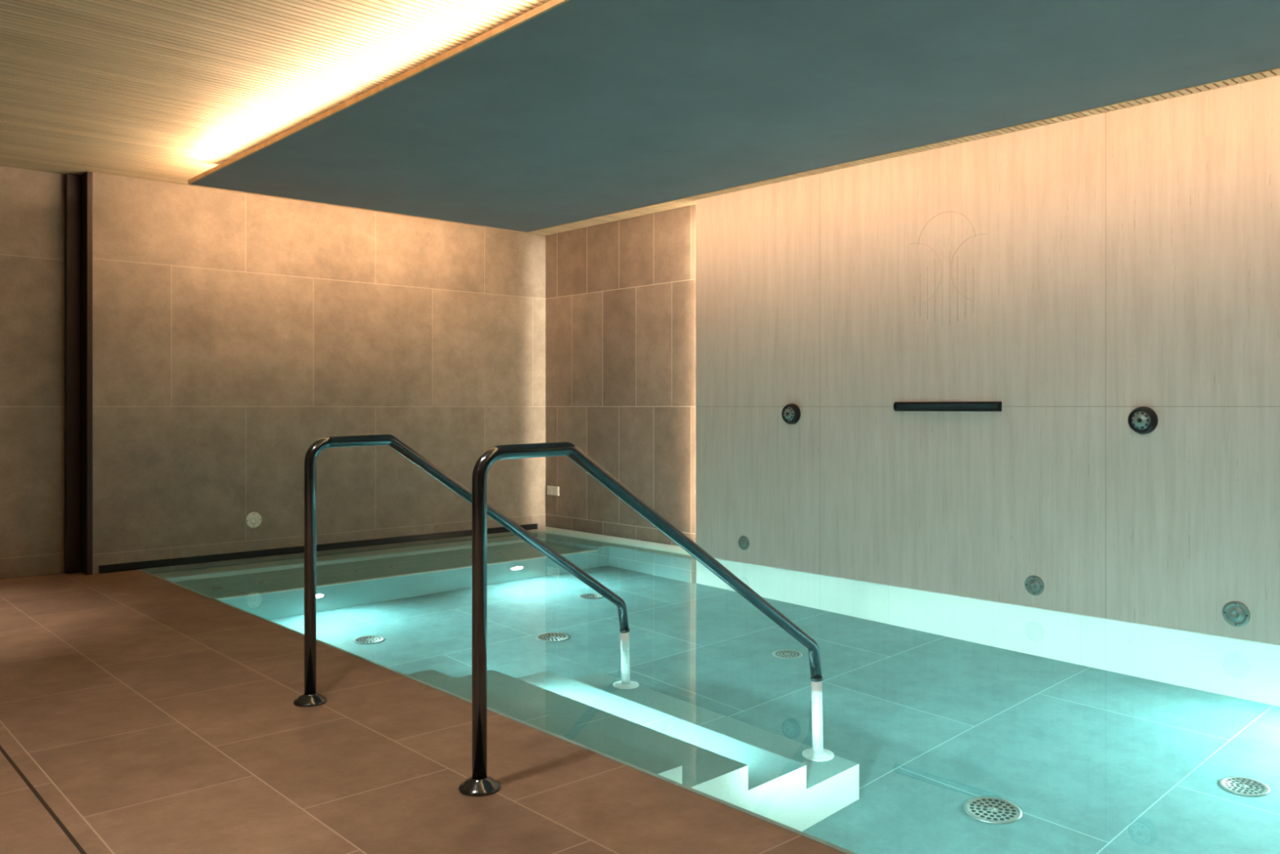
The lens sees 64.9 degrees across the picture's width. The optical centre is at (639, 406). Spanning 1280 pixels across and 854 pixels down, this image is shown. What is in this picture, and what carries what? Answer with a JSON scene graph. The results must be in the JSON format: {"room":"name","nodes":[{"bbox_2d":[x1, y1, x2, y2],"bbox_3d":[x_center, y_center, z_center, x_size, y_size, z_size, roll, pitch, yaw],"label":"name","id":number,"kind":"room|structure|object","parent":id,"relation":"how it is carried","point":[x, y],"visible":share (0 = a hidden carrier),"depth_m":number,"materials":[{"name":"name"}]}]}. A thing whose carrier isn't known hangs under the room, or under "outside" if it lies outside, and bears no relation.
{"room":"indoor spa pool","nodes":[
{"label":"indoor spa pool","id":0,"kind":"room"},
{"bbox_2d":[0,164,65,571],"bbox_3d":[-5.596,-0.167,5.119,4.960,2.775,0.100,0,0,-42],"label":"wall back recess","id":1,"kind":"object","parent":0,"point":[32,202],"depth_m":6.54,"materials":[{"name":"beige tile"}]},
{"bbox_2d":[0,564,64,579],"bbox_3d":[-5.602,1.075,5.036,4.840,0.050,0.015,0,0,-42],"label":"baseboard","id":2,"kind":"structure","parent":1,"relation":"attached to","point":[55,569],"depth_m":6.53,"materials":[{"name":"tile"}]},
{"bbox_2d":[92,172,545,574],"bbox_3d":[-2.264,0.302,7.995,3.840,3.715,0.300,0,0,-42],"label":"wall","id":3,"kind":"structure","parent":0,"point":[234,333],"depth_m":7.51,"materials":[{"name":"tile"}]},
{"bbox_2d":[64,171,93,574],"bbox_3d":[-3.696,-0.217,6.627,0.120,2.635,0.210,0,0,-42],"label":"column","id":4,"kind":"structure","parent":3,"relation":"attached to","point":[78,189],"depth_m":6.63,"materials":[{"name":"brown metal"}]},
{"bbox_2d":[245,511,262,528],"bbox_3d":[-2.801,0.824,7.301,0.116,0.116,0.010,0,0,-42],"label":"wall sensor","id":5,"kind":"object","parent":3,"relation":"attached to","point":[253,520],"visible":1,"depth_m":7.30,"materials":[{"name":"plastic"}]},
{"bbox_2d":[99,523,537,573],"bbox_3d":[-2.236,1.070,7.808,3.550,0.050,0.015,0,0,-42],"label":"baseboard","id":6,"kind":"structure","parent":3,"relation":"attached to","point":[296,549],"depth_m":7.43,"materials":[{"name":"black metal"}]},
{"bbox_2d":[0,569,846,853],"bbox_3d":[-0.718,1.160,2.384,8.530,0.120,10.500,0,0,-42],"label":"floor","id":7,"kind":"structure","parent":0,"point":[149,713],"depth_m":3.13,"materials":[{"name":"brown tile"}]},
{"bbox_2d":[0,745,86,853],"bbox_3d":[-1.030,1.100,2.102,0.010,0.002,10.300,0,0,-42],"label":"drain","id":8,"kind":"object","parent":7,"relation":"on","point":[35,792],"visible":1,"depth_m":2.78,"materials":[{"name":"metal"}]},
{"bbox_2d":[293,434,629,706],"bbox_3d":[-0.646,0.979,4.268,1.685,1.741,0.124,0,0,-42],"label":"pool handrail","id":9,"kind":"object","parent":7,"relation":"on","point":[310,698],"depth_m":3.81,"materials":[{"name":"black metal"}]},
{"bbox_2d":[458,441,822,795],"bbox_3d":[0.119,0.979,3.423,1.685,1.741,0.124,0,0,-42],"label":"pool handrail","id":10,"kind":"object","parent":7,"relation":"on","point":[480,784],"depth_m":2.90,"materials":[{"name":"black metal"}]},
{"bbox_2d":[139,569,857,853],"bbox_3d":[-0.386,1.149,3.479,0.016,0.103,8.880,0,0,-42],"label":"pool coping edge","id":11,"kind":"object","parent":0,"point":[733,806],"depth_m":3.23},
{"bbox_2d":[545,204,695,546],"bbox_3d":[-0.017,-0.237,8.260,0.150,2.635,2.320,0,0,-42],"label":"wall","id":12,"kind":"structure","parent":0,"point":[620,295],"depth_m":8.28,"materials":[{"name":"beige tile"}]},
{"bbox_2d":[546,485,559,495],"bbox_3d":[-0.775,0.750,8.976,0.015,0.080,0.170,0,0,-42],"label":"wall socket plate","id":13,"kind":"object","parent":12,"relation":"attached to","point":[551,490],"depth_m":8.97,"materials":[{"name":"white plastic"}]},
{"bbox_2d":[0,0,1279,235],"bbox_3d":[-0.670,-1.546,2.420,8.630,0.021,10.469,0,0,-42],"label":"ceiling slats","id":14,"kind":"object","parent":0,"point":[171,91],"depth_m":4.65,"materials":[{"name":"beige wood"}]},
{"bbox_2d":[187,0,1279,232],"bbox_3d":[0.878,-1.460,4.115,2.600,0.153,8.130,0,0,-42],"label":"ceiling panel","id":15,"kind":"object","parent":14,"relation":"attached to","point":[562,112],"depth_m":4.45,"materials":[{"name":"grey paint"}]},
{"bbox_2d":[695,74,1279,644],"bbox_3d":[3.234,-0.225,4.459,0.122,2.660,8.280,0,0,-42],"label":"wall","id":16,"kind":"structure","parent":0,"point":[1126,260],"depth_m":5.60,"materials":[{"name":"stone"}]},
{"bbox_2d":[737,535,749,550],"bbox_3d":[0.733,0.966,7.131,0.010,0.100,0.100,0,0,-42],"label":"fitting","id":17,"kind":"object","parent":16,"relation":"attached to","point":[744,543],"visible":1,"depth_m":7.13,"materials":[{"name":"silver metal"}]},
{"bbox_2d":[782,403,800,424],"bbox_3d":[1.010,0.050,6.789,0.058,0.140,0.140,0,0,-42],"label":"jet","id":18,"kind":"object","parent":16,"relation":"attached to","point":[791,413],"visible":1,"depth_m":6.76,"materials":[{"name":"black metal"}]},
{"bbox_2d":[893,401,1001,411],"bbox_3d":[1.798,0.000,5.938,0.030,0.056,0.704,0,0,-42],"label":"spout","id":19,"kind":"object","parent":16,"relation":"attached to","point":[897,406],"visible":1,"depth_m":5.92,"materials":[{"name":"black metal"}]},
{"bbox_2d":[1024,575,1044,595],"bbox_3d":[2.170,0.985,5.542,0.010,0.110,0.110,0,0,-42],"label":"fitting","id":20,"kind":"object","parent":16,"relation":"attached to","point":[1035,584],"visible":1,"depth_m":5.54,"materials":[{"name":"silver metal"}]},
{"bbox_2d":[1127,406,1158,434],"bbox_3d":[2.539,0.070,5.097,0.058,0.140,0.140,0,0,-42],"label":"jet","id":21,"kind":"object","parent":16,"relation":"attached to","point":[1142,420],"visible":1,"depth_m":5.08,"materials":[{"name":"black metal"}]},
{"bbox_2d":[1222,600,1250,626],"bbox_3d":[2.841,0.989,4.799,0.010,0.120,0.120,0,0,-42],"label":"fitting","id":22,"kind":"object","parent":16,"relation":"attached to","point":[1237,612],"visible":1,"depth_m":4.80,"materials":[{"name":"silver metal"}]},
{"bbox_3d":[0.920,2.210,4.672,3.570,0.100,8.900,0,0,-42],"label":"floor","id":23,"kind":"structure","parent":0,"visible":0},
{"bbox_2d":[545,526,1279,646],"bbox_3d":[0.916,1.621,4.602,3.670,1.078,9.000,0,0,-42],"label":"pool basin walls","id":24,"kind":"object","parent":23,"relation":"on","point":[548,528],"visible":0.03,"depth_m":6.79,"materials":[{"name":"white tile"}]},
{"bbox_2d":[145,529,1279,853],"bbox_3d":[0.873,1.112,4.630,3.396,0.001,8.900,0,0,-42],"label":"water surface","id":25,"kind":"object","parent":24,"relation":"in","point":[938,723],"visible":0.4,"depth_m":3.92,"materials":[{"name":"teal liquid"}]}
]}

